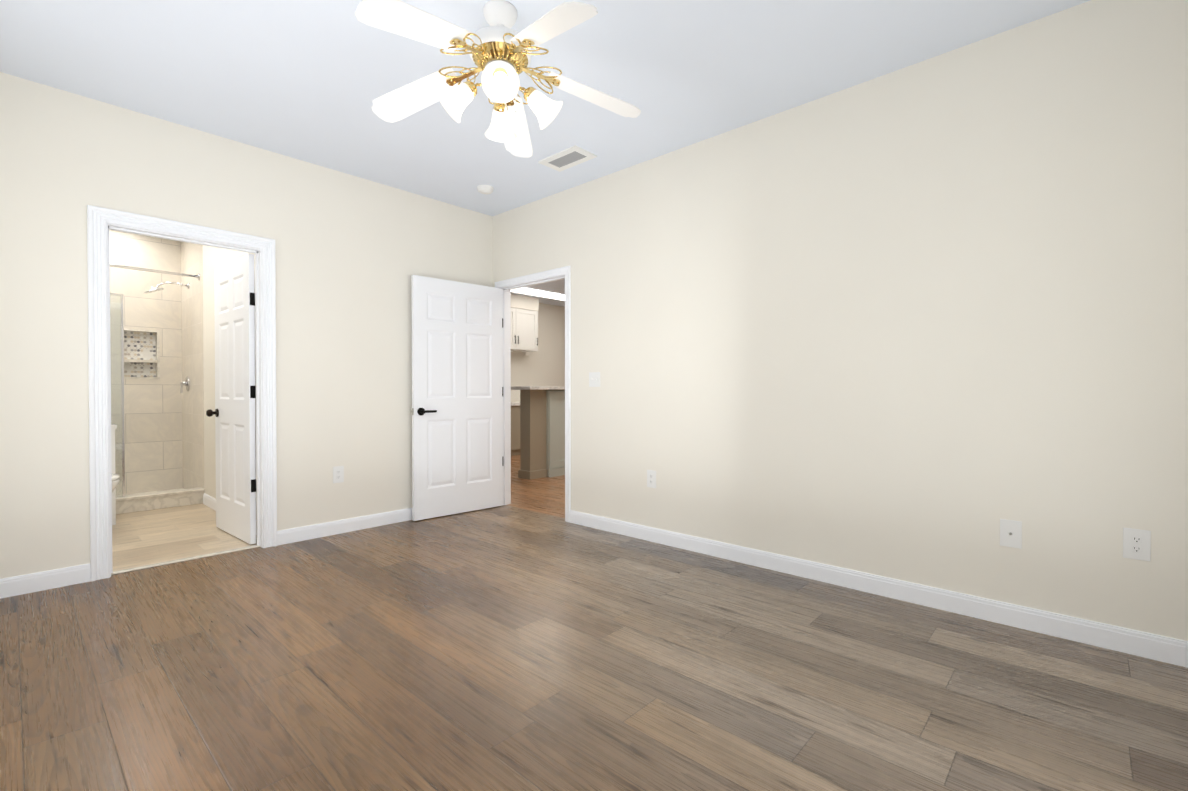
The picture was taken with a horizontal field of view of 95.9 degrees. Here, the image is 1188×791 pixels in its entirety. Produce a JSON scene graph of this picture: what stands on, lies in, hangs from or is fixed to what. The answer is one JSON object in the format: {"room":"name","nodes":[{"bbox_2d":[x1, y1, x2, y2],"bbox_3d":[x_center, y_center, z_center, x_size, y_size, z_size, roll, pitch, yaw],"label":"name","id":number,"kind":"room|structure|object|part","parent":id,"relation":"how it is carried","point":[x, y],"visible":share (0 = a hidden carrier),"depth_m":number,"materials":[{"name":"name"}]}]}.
{"room":"empty bedroom","nodes":[
{"label":"empty bedroom","id":0,"kind":"room"},
{"bbox_2d":[109,230,182,494],"bbox_3d":[-5.340,-0.340,4.954,0.120,2.750,2.445,1,1,43],"label":"tiled wall","id":1,"kind":"structure","parent":0,"point":[153,433],"depth_m":5.62,"materials":[{"name":"beige tile"}]},
{"bbox_2d":[124,331,155,376],"bbox_3d":[-4.784,-0.437,5.640,0.050,0.490,0.280,1,1,43],"label":"niche","id":2,"kind":"object","parent":1,"relation":"attached to","point":[139,345],"visible":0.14,"depth_m":5.62,"materials":[{"name":"tile"}]},
{"bbox_2d":[123,328,159,378],"bbox_3d":[-4.731,-0.437,5.591,0.094,0.514,0.304,1,1,43],"label":"frame","id":3,"kind":"object","parent":1,"relation":"attached to","point":[157,335],"visible":0.6,"depth_m":5.63,"materials":[{"name":"tile"}]},
{"bbox_2d":[203,245,256,519],"bbox_3d":[-2.999,-0.336,4.546,1.960,2.750,0.120,1,1,43],"label":"wall","id":4,"kind":"structure","parent":0,"point":[214,258],"depth_m":4.99,"materials":[{"name":"white"}]},
{"bbox_2d":[181,242,203,488],"bbox_3d":[-4.119,-0.346,5.574,1.080,2.750,0.120,1,1,43],"label":"wall tile","id":5,"kind":"structure","parent":4,"relation":"attached to","point":[192,370],"depth_m":5.47,"materials":[{"name":"beige tile"}]},
{"bbox_2d":[144,282,189,293],"bbox_3d":[-4.312,-1.093,5.415,0.172,0.153,0.364,1,1,43],"label":"shower head","id":6,"kind":"object","parent":5,"relation":"attached to","point":[154,289],"visible":1,"depth_m":5.38},
{"bbox_2d":[180,377,189,392],"bbox_3d":[-4.270,-0.119,5.589,0.150,0.175,0.065,1,1,43],"label":"shower valve","id":7,"kind":"object","parent":5,"relation":"attached to","point":[186,384],"visible":0.98,"depth_m":5.57,"materials":[{"name":"silver metal"}]},
{"bbox_2d":[203,493,256,534],"bbox_3d":[-3.067,0.989,4.531,1.880,0.100,0.014,1,1,43],"label":"baseboard","id":8,"kind":"structure","parent":4,"relation":"attached to","point":[209,501],"depth_m":4.97,"materials":[{"name":"white paint"}]},
{"bbox_2d":[0,72,492,578],"bbox_3d":[-2.182,-0.329,3.898,0.120,2.750,3.700,1,1,43],"label":"wall","id":9,"kind":"structure","parent":0,"point":[353,254],"depth_m":3.55,"materials":[{"name":"paint"}]},
{"bbox_2d":[0,563,90,598],"bbox_3d":[-3.078,1.006,2.837,0.014,0.100,0.605,1,1,43],"label":"baseboard","id":10,"kind":"structure","parent":9,"relation":"attached to","point":[45,580],"depth_m":2.92,"materials":[{"name":"white paint"}]},
{"bbox_2d":[87,205,276,581],"bbox_3d":[-2.592,-0.019,3.439,0.144,2.138,0.955,1,1,43],"label":"door frame","id":11,"kind":"structure","parent":9,"relation":"attached to","point":[99,219],"depth_m":3.18,"materials":[{"name":"white paint"}]},
{"bbox_2d":[206,253,255,544],"bbox_3d":[-2.693,0.019,4.009,0.792,2.035,0.181,0,1,40],"label":"door leaf","id":12,"kind":"structure","parent":11,"relation":"attached to","point":[234,315],"depth_m":3.94,"materials":[{"name":"white paint"}]},
{"bbox_3d":[-2.942,0.129,4.219,0.066,0.066,0.181,0,1,40],"label":"handle","id":13,"kind":"part","parent":12,"relation":"part of","materials":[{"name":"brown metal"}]},
{"bbox_2d":[111,545,259,574],"bbox_3d":[-2.600,1.046,3.457,0.050,0.009,0.779,1,1,43],"label":"trim","id":14,"kind":"structure","parent":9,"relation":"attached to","point":[180,560],"depth_m":3.42,"materials":[{"name":"wood"}]},
{"bbox_2d":[333,466,343,482],"bbox_3d":[-1.941,0.594,4.075,0.007,0.125,0.080,1,1,43],"label":"electrical outlet","id":15,"kind":"object","parent":9,"relation":"attached to","point":[338,474],"visible":1,"depth_m":4.07,"materials":[{"name":"white plastic"}]},
{"bbox_2d":[277,508,411,545],"bbox_3d":[-1.593,0.990,4.450,0.020,0.100,1.870,1,1,43],"label":"baseboard","id":16,"kind":"structure","parent":9,"relation":"attached to","point":[292,535],"depth_m":4.08,"materials":[{"name":"white paint"}]},
{"bbox_2d":[511,294,538,310],"bbox_3d":[-1.643,-1.643,9.206,0.360,0.230,1.530,1,1,43],"label":"soffit","id":17,"kind":"structure","parent":0,"point":[524,302],"depth_m":9.40,"materials":[{"name":"paint"}]},
{"bbox_2d":[511,303,564,401],"bbox_3d":[-1.515,-0.389,9.713,0.120,2.750,5.770,1,1,43],"label":"wall","id":18,"kind":"structure","parent":0,"point":[544,365],"depth_m":10.25,"materials":[{"name":"white paint"}]},
{"bbox_2d":[511,307,518,350],"bbox_3d":[-1.650,-1.168,9.210,0.350,0.720,0.650,1,1,43],"label":"upper cabinet","id":19,"kind":"object","parent":18,"relation":"attached to","point":[514,311],"depth_m":9.26,"materials":[{"name":"white wood"}]},
{"bbox_2d":[519,309,537,350],"bbox_3d":[-1.332,-1.172,9.557,0.350,0.720,0.580,1,1,43],"label":"upper cabinet","id":20,"kind":"object","parent":18,"relation":"attached to","point":[524,330],"depth_m":9.50,"materials":[{"name":"white wood"}]},
{"bbox_2d":[0,0,1089,306],"bbox_3d":[0.299,-1.771,5.522,8.440,0.100,9.470,1,1,43],"label":"ceiling","id":21,"kind":"structure","parent":0,"point":[309,81],"depth_m":2.76,"materials":[{"name":"paint"}]},
{"bbox_2d":[477,185,493,193],"bbox_3d":[-0.890,-1.689,4.396,0.136,0.041,0.136,1,1,43],"label":"smoke detector","id":22,"kind":"object","parent":21,"relation":"attached to","point":[485,189],"visible":1,"depth_m":4.36,"materials":[{"name":"white plastic"}]},
{"bbox_2d":[355,0,640,157],"bbox_3d":[-0.418,-1.443,2.318,1.260,0.492,1.243,1,1,43],"label":"fan","id":23,"kind":"object","parent":21,"relation":"hanging from","point":[500,50],"visible":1,"depth_m":2.30,"materials":[{"name":"white wood"}]},
{"bbox_2d":[510,288,564,300],"bbox_3d":[-0.809,-1.748,9.234,0.350,0.019,1.400,1,1,43],"label":"fluorescent light","id":24,"kind":"object","parent":21,"relation":"in","point":[529,291],"visible":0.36,"depth_m":9.06,"materials":[{"name":"white"}]},
{"bbox_2d":[538,145,596,171],"bbox_3d":[-0.193,-1.699,3.841,0.380,0.010,0.220,1,1,43],"label":"ceiling vent","id":25,"kind":"object","parent":21,"relation":"in","point":[570,157],"visible":0.98,"depth_m":3.82,"materials":[{"name":"white plastic"}]},
{"bbox_2d":[0,455,1187,790],"bbox_3d":[0.052,1.057,5.282,8.440,0.050,10.200,1,1,43],"label":"floor","id":26,"kind":"structure","parent":0,"point":[504,647],"depth_m":2.03,"materials":[{"name":"brown wood"}]},
{"bbox_2d":[111,424,119,524],"bbox_3d":[-3.896,0.639,4.090,0.710,0.810,0.420,1,1,43],"label":"toilet","id":27,"kind":"object","parent":26,"relation":"on","point":[115,479],"visible":0.02,"depth_m":4.33,"materials":[{"name":"white ceramic"}]},
{"bbox_2d":[118,488,183,495],"bbox_3d":[-4.986,1.023,4.643,0.840,0.030,2.445,1,1,43],"label":"shower pan","id":28,"kind":"object","parent":26,"relation":"on","point":[153,491],"visible":0.11,"depth_m":5.62,"materials":[{"name":"tile"}]},
{"bbox_2d":[116,487,204,513],"bbox_3d":[-4.633,0.971,4.318,0.140,0.140,2.445,1,1,43],"label":"shower curb","id":29,"kind":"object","parent":26,"relation":"on","point":[154,500],"depth_m":4.93,"materials":[{"name":"stone"}]},
{"bbox_2d":[110,293,124,496],"bbox_3d":[-4.404,-0.004,4.556,0.020,1.805,0.620,1,1,43],"label":"glass shower screen","id":30,"kind":"object","parent":29,"relation":"on","point":[121,386],"visible":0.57,"depth_m":4.76,"materials":[{"name":"clear glass"}]},
{"bbox_2d":[511,406,519,455],"bbox_3d":[-1.529,0.572,9.172,0.596,0.840,2.400,1,1,43],"label":"base cabinet","id":31,"kind":"object","parent":26,"relation":"on","point":[515,428],"depth_m":8.97,"materials":[{"name":"beige"}]},
{"bbox_2d":[511,402,519,405],"bbox_3d":[-1.518,0.132,9.157,0.626,0.040,2.400,1,1,43],"label":"countertop","id":32,"kind":"structure","parent":31,"relation":"on","point":[512,403],"depth_m":8.95,"materials":[{"name":"white stone"}]},
{"bbox_2d":[519,390,554,479],"bbox_3d":[-0.714,0.467,6.746,0.243,1.100,0.350,1,1,43],"label":"base cabinet","id":33,"kind":"object","parent":26,"relation":"on","point":[542,431],"depth_m":6.68,"materials":[{"name":"beige"}]},
{"bbox_2d":[511,386,564,389],"bbox_3d":[-0.104,-0.110,7.437,0.440,0.040,2.420,1,1,43],"label":"countertop","id":34,"kind":"structure","parent":33,"relation":"on","point":[512,387],"depth_m":6.55,"materials":[{"name":"beige stone"}]},
{"bbox_2d":[555,390,564,475],"bbox_3d":[-0.444,0.464,7.041,0.243,1.100,0.590,1,1,43],"label":"base cabinet","id":35,"kind":"object","parent":26,"relation":"on","point":[559,394],"depth_m":6.88,"materials":[{"name":"beige"}]},
{"bbox_2d":[493,0,1187,640],"bbox_3d":[0.870,-0.326,3.527,4.880,2.750,0.120,1,1,43],"label":"wall","id":36,"kind":"structure","parent":0,"point":[925,322],"depth_m":2.71,"materials":[{"name":"paint"}]},
{"bbox_2d":[495,266,570,521],"bbox_3d":[-0.521,-0.021,4.807,1.001,2.114,0.155,1,1,43],"label":"door frame","id":37,"kind":"structure","parent":36,"relation":"attached to","point":[506,453],"depth_m":4.90,"materials":[{"name":"white paint"}]},
{"bbox_2d":[411,275,501,520],"bbox_3d":[-1.186,0.011,4.742,0.886,2.035,0.135,-1,1,-43],"label":"door leaf","id":38,"kind":"structure","parent":37,"relation":"attached to","point":[456,411],"depth_m":4.70,"materials":[{"name":"white paint"}]},
{"bbox_3d":[-1.425,0.126,4.517,0.151,0.066,0.135,-1,1,-43],"label":"handle","id":39,"kind":"part","parent":38,"relation":"part of","materials":[{"name":"black metal"}]},
{"bbox_2d":[589,372,599,386],"bbox_3d":[0.000,-0.133,4.233,0.116,0.115,0.018,1,1,43],"label":"double light switch","id":40,"kind":"object","parent":36,"relation":"attached to","point":[594,379],"visible":1,"depth_m":4.24,"materials":[{"name":"white plastic"}]},
{"bbox_2d":[647,470,655,487],"bbox_3d":[0.414,0.596,3.868,0.080,0.125,0.007,1,1,43],"label":"electrical outlet","id":41,"kind":"object","parent":36,"relation":"attached to","point":[651,478],"visible":1,"depth_m":3.87,"materials":[{"name":"white plastic"}]},
{"bbox_2d":[569,510,1187,667],"bbox_3d":[1.168,1.003,3.176,3.708,0.100,0.014,1,1,43],"label":"baseboard","id":42,"kind":"structure","parent":36,"relation":"attached to","point":[1170,650],"depth_m":2.69,"materials":[{"name":"white paint"}]},
{"bbox_2d":[1000,519,1021,548],"bbox_3d":[1.924,0.635,2.477,0.080,0.125,0.016,1,1,43],"label":"plate","id":43,"kind":"object","parent":36,"relation":"attached to","point":[1010,533],"visible":1,"depth_m":2.48,"materials":[{"name":"white plastic"}]},
{"bbox_2d":[1123,527,1150,560],"bbox_3d":[2.229,0.608,2.202,0.080,0.125,0.007,1,1,43],"label":"electrical outlet","id":44,"kind":"object","parent":36,"relation":"attached to","point":[1136,544],"visible":1,"depth_m":2.20,"materials":[{"name":"white plastic"}]},
{"bbox_3d":[-5.131,-0.320,3.022,3.040,2.750,0.120,1,1,43],"label":"wall","id":45,"kind":"structure","parent":0,"visible":0},
{"bbox_2d":[110,264,199,279],"bbox_3d":[-4.680,-1.159,4.340,0.060,0.060,2.445,1,1,43],"label":"curtain rod","id":46,"kind":"object","parent":45,"relation":"attached to","point":[152,270],"visible":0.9,"depth_m":4.98,"materials":[{"name":"silver metal"}]}
]}

